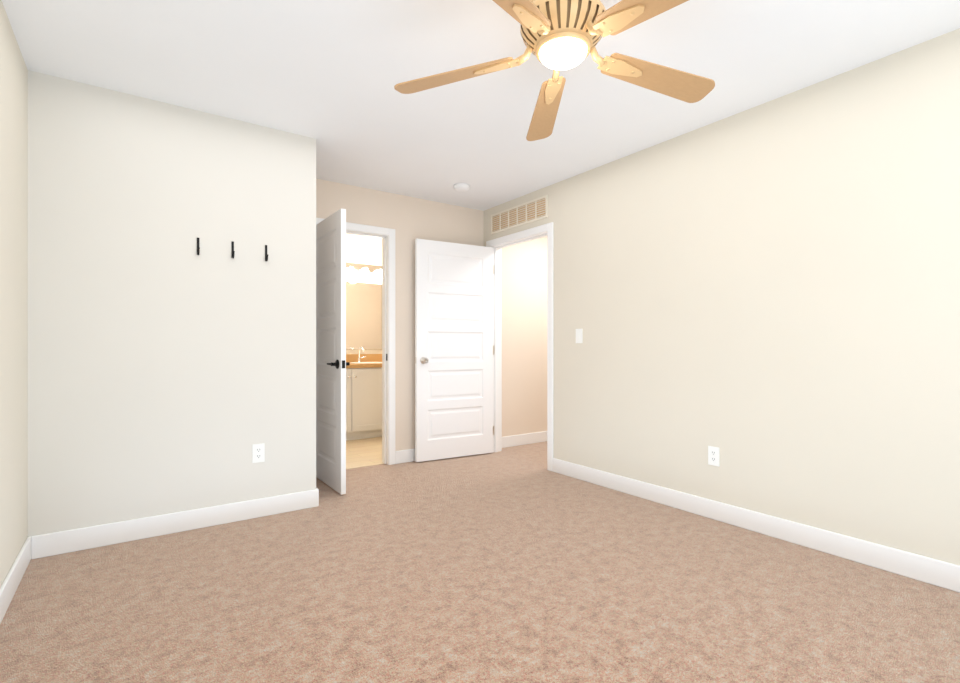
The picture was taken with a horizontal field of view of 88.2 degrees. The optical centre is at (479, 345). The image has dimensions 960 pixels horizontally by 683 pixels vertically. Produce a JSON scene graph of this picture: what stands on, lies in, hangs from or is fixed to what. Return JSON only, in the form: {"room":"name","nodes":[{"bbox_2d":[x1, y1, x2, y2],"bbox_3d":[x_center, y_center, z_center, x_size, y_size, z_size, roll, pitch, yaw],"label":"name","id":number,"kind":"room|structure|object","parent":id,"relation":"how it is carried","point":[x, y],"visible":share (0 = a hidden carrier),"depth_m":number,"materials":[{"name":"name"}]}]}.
{"room":"empty bedroom","nodes":[
{"label":"empty bedroom","id":0,"kind":"room"},
{"bbox_2d":[0,0,27,586],"bbox_3d":[-1.164,-0.155,0.819,0.120,2.430,4.160,0,0,-35],"label":"wall","id":1,"kind":"structure","parent":0,"point":[13,303],"depth_m":2.16,"materials":[{"name":"paint"}]},
{"bbox_2d":[0,535,35,623],"bbox_3d":[-1.108,1.002,0.859,0.018,0.115,3.920,0,0,-35],"label":"baseboard","id":2,"kind":"structure","parent":1,"relation":"attached to","point":[13,578],"depth_m":2.14,"materials":[{"name":"white wood"}]},
{"bbox_2d":[28,70,315,536],"bbox_3d":[-1.698,-0.155,2.914,1.420,2.430,0.120,0,0,-35],"label":"wall","id":3,"kind":"structure","parent":0,"point":[170,370],"depth_m":2.78,"materials":[{"name":"paint"}]},
{"bbox_2d":[36,488,318,558],"bbox_3d":[-1.643,1.002,2.873,1.404,0.115,0.018,0,0,-35],"label":"baseboard","id":4,"kind":"structure","parent":3,"relation":"attached to","point":[67,541],"depth_m":2.78,"materials":[{"name":"white wood"}]},
{"bbox_2d":[197,238,199,254],"bbox_3d":[-1.629,-0.578,2.864,0.013,0.104,0.042,0,0,-35],"label":"hook","id":5,"kind":"object","parent":3,"relation":"attached to","point":[198,250],"visible":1,"depth_m":2.88,"materials":[{"name":"black metal"}]},
{"bbox_2d":[231,241,234,257],"bbox_3d":[-1.480,-0.578,2.968,0.013,0.104,0.042,0,0,-35],"label":"hook","id":6,"kind":"object","parent":3,"relation":"attached to","point":[232,249],"visible":1,"depth_m":2.98,"materials":[{"name":"black metal"}]},
{"bbox_2d":[252,443,264,462],"bbox_3d":[-1.373,0.663,3.069,0.070,0.115,0.014,0,0,-35],"label":"outlet","id":7,"kind":"object","parent":3,"relation":"attached to","point":[258,452],"visible":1,"depth_m":3.06,"materials":[{"name":"white plastic"}]},
{"bbox_2d":[265,245,267,260],"bbox_3d":[-1.325,-0.578,3.077,0.013,0.104,0.042,0,0,-35],"label":"hook","id":8,"kind":"object","parent":3,"relation":"attached to","point":[266,256],"visible":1,"depth_m":3.09,"materials":[{"name":"black metal"}]},
{"bbox_2d":[346,234,381,353],"bbox_3d":[-1.586,-0.155,6.088,2.420,2.430,0.120,0,0,-35],"label":"wall","id":9,"kind":"structure","parent":0,"point":[365,250],"depth_m":6.12,"materials":[{"name":"paint"}]},
{"bbox_2d":[346,282,381,348],"bbox_3d":[-1.374,-0.370,6.160,1.450,0.820,0.006,0,0,-35],"label":"bathroom mirror","id":10,"kind":"object","parent":9,"relation":"attached to","point":[364,315],"visible":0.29,"depth_m":6.11,"materials":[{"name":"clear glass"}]},
{"bbox_2d":[346,263,381,278],"bbox_3d":[-1.401,-0.920,6.050,0.560,0.170,0.155,0,0,-35],"label":"sconce","id":11,"kind":"object","parent":9,"relation":"attached to","point":[366,270],"visible":0.88,"depth_m":6.04,"materials":[{"name":"white glass"}]},
{"bbox_2d":[346,355,381,362],"bbox_3d":[-1.381,0.151,6.144,1.760,0.102,0.020,0,0,-35],"label":"backsplash","id":12,"kind":"structure","parent":9,"relation":"attached to","point":[349,358],"depth_m":6.07,"materials":[{"name":"orange wood"}]},
{"bbox_2d":[346,437,383,468],"bbox_3d":[-1.148,1.089,5.362,2.540,0.063,1.810,0,0,-35],"label":"floor","id":13,"kind":"structure","parent":0,"point":[365,452],"depth_m":4.91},
{"bbox_2d":[346,367,381,440],"bbox_3d":[-1.217,0.651,5.928,1.740,0.812,0.562,0,0,-35],"label":"bathroom vanity","id":14,"kind":"object","parent":13,"relation":"on","point":[363,396],"depth_m":5.57,"materials":[{"name":"white wood"}]},
{"bbox_2d":[346,363,381,366],"bbox_3d":[-1.230,0.224,5.930,1.760,0.043,0.543,0,0,-35],"label":"countertop","id":15,"kind":"structure","parent":14,"relation":"on","point":[351,364],"depth_m":5.59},
{"bbox_2d":[316,179,546,450],"bbox_3d":[-0.206,-0.155,4.919,3.570,2.430,0.120,0,0,-35],"label":"wall","id":16,"kind":"structure","parent":0,"point":[409,220],"depth_m":4.84,"materials":[{"name":"paint"}]},
{"bbox_2d":[316,209,349,494],"bbox_3d":[-1.156,0.039,3.771,0.137,2.018,0.662,0,0,-35],"label":"door","id":17,"kind":"structure","parent":16,"relation":"in","point":[331,363],"depth_m":3.67,"materials":[{"name":"white painted wood"},{"name":"black metal"}]},
{"bbox_2d":[316,218,394,464],"bbox_3d":[-1.126,0.006,4.271,0.794,2.107,0.152,0,0,-35],"label":"door frame","id":18,"kind":"structure","parent":16,"relation":"attached to","point":[387,235],"depth_m":4.42,"materials":[{"name":"white wood"}]},
{"bbox_2d":[395,449,414,463],"bbox_3d":[-0.360,1.002,4.729,0.983,0.115,0.014,0,0,-35],"label":"baseboard","id":19,"kind":"structure","parent":16,"relation":"attached to","point":[402,456],"depth_m":4.49,"materials":[{"name":"white wood"}]},
{"bbox_2d":[502,431,546,447],"bbox_3d":[0.700,1.002,5.473,1.370,0.115,0.018,0,0,-35],"label":"baseboard","id":20,"kind":"structure","parent":16,"relation":"attached to","point":[529,438],"depth_m":5.31,"materials":[{"name":"white wood"}]},
{"bbox_2d":[0,441,959,682],"bbox_3d":[0.619,1.090,2.516,4.990,0.060,4.880,0,0,-35],"label":"floor","id":21,"kind":"structure","parent":0,"point":[519,564],"depth_m":2.07,"materials":[{"name":"beige carpet"}]},
{"bbox_2d":[2,0,959,210],"bbox_3d":[0.098,-1.410,3.256,4.990,0.080,6.690,0,0,-35],"label":"ceiling","id":22,"kind":"structure","parent":0,"point":[328,75],"depth_m":2.44,"materials":[{"name":"paint"}]},
{"bbox_2d":[454,183,469,191],"bbox_3d":[-0.157,-1.351,4.232,0.136,0.039,0.136,0,0,-35],"label":"smoke detector","id":23,"kind":"object","parent":22,"relation":"attached to","point":[461,187],"visible":1,"depth_m":4.19,"materials":[{"name":"white plastic"}]},
{"bbox_2d":[394,0,714,140],"bbox_3d":[0.340,-1.201,1.797,1.299,0.338,1.253,0,0,-35],"label":"ceiling fan","id":24,"kind":"object","parent":22,"relation":"hanging from","point":[557,36],"visible":1,"depth_m":1.84,"materials":[{"name":"brown wood"}]},
{"bbox_2d":[484,28,959,564],"bbox_3d":[1.440,-0.155,3.131,0.120,2.430,4.700,0,0,-35],"label":"wall","id":25,"kind":"structure","parent":0,"point":[764,298],"depth_m":2.69,"materials":[{"name":"paint"}]},
{"bbox_2d":[415,239,492,461],"bbox_3d":[-0.228,0.039,4.687,0.818,2.018,0.169,0,0,-30],"label":"entry door","id":26,"kind":"structure","parent":25,"relation":"in","point":[453,349],"depth_m":4.65,"materials":[{"name":"white painted wood"},{"name":"satin nickel"}]},
{"bbox_2d":[486,222,552,470],"bbox_3d":[0.397,0.006,4.610,0.152,2.107,0.954,0,0,-35],"label":"door frame","id":27,"kind":"structure","parent":25,"relation":"attached to","point":[527,235],"depth_m":4.73,"materials":[{"name":"white wood"}]},
{"bbox_2d":[491,195,547,234],"bbox_3d":[0.344,-1.200,4.573,0.010,0.190,0.810,0,0,-35],"label":"air vent","id":28,"kind":"object","parent":25,"relation":"in","point":[524,213],"visible":1,"depth_m":4.54,"materials":[{"name":"beige metal"}]},
{"bbox_2d":[576,329,582,342],"bbox_3d":[0.787,-0.080,3.943,0.011,0.115,0.070,0,0,-35],"label":"light switch","id":29,"kind":"object","parent":25,"relation":"attached to","point":[579,335],"visible":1,"depth_m":3.94,"materials":[{"name":"white plastic"}]},
{"bbox_2d":[708,446,719,465],"bbox_3d":[1.434,0.674,3.034,0.014,0.115,0.070,0,0,-35],"label":"outlet","id":30,"kind":"object","parent":25,"relation":"attached to","point":[714,456],"visible":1,"depth_m":3.03,"materials":[{"name":"white plastic"}]},
{"bbox_2d":[553,458,959,592],"bbox_3d":[1.676,1.002,2.675,0.018,0.115,3.683,0,0,-35],"label":"baseboard","id":31,"kind":"structure","parent":25,"relation":"attached to","point":[936,572],"depth_m":2.68,"materials":[{"name":"white wood"}]}
]}

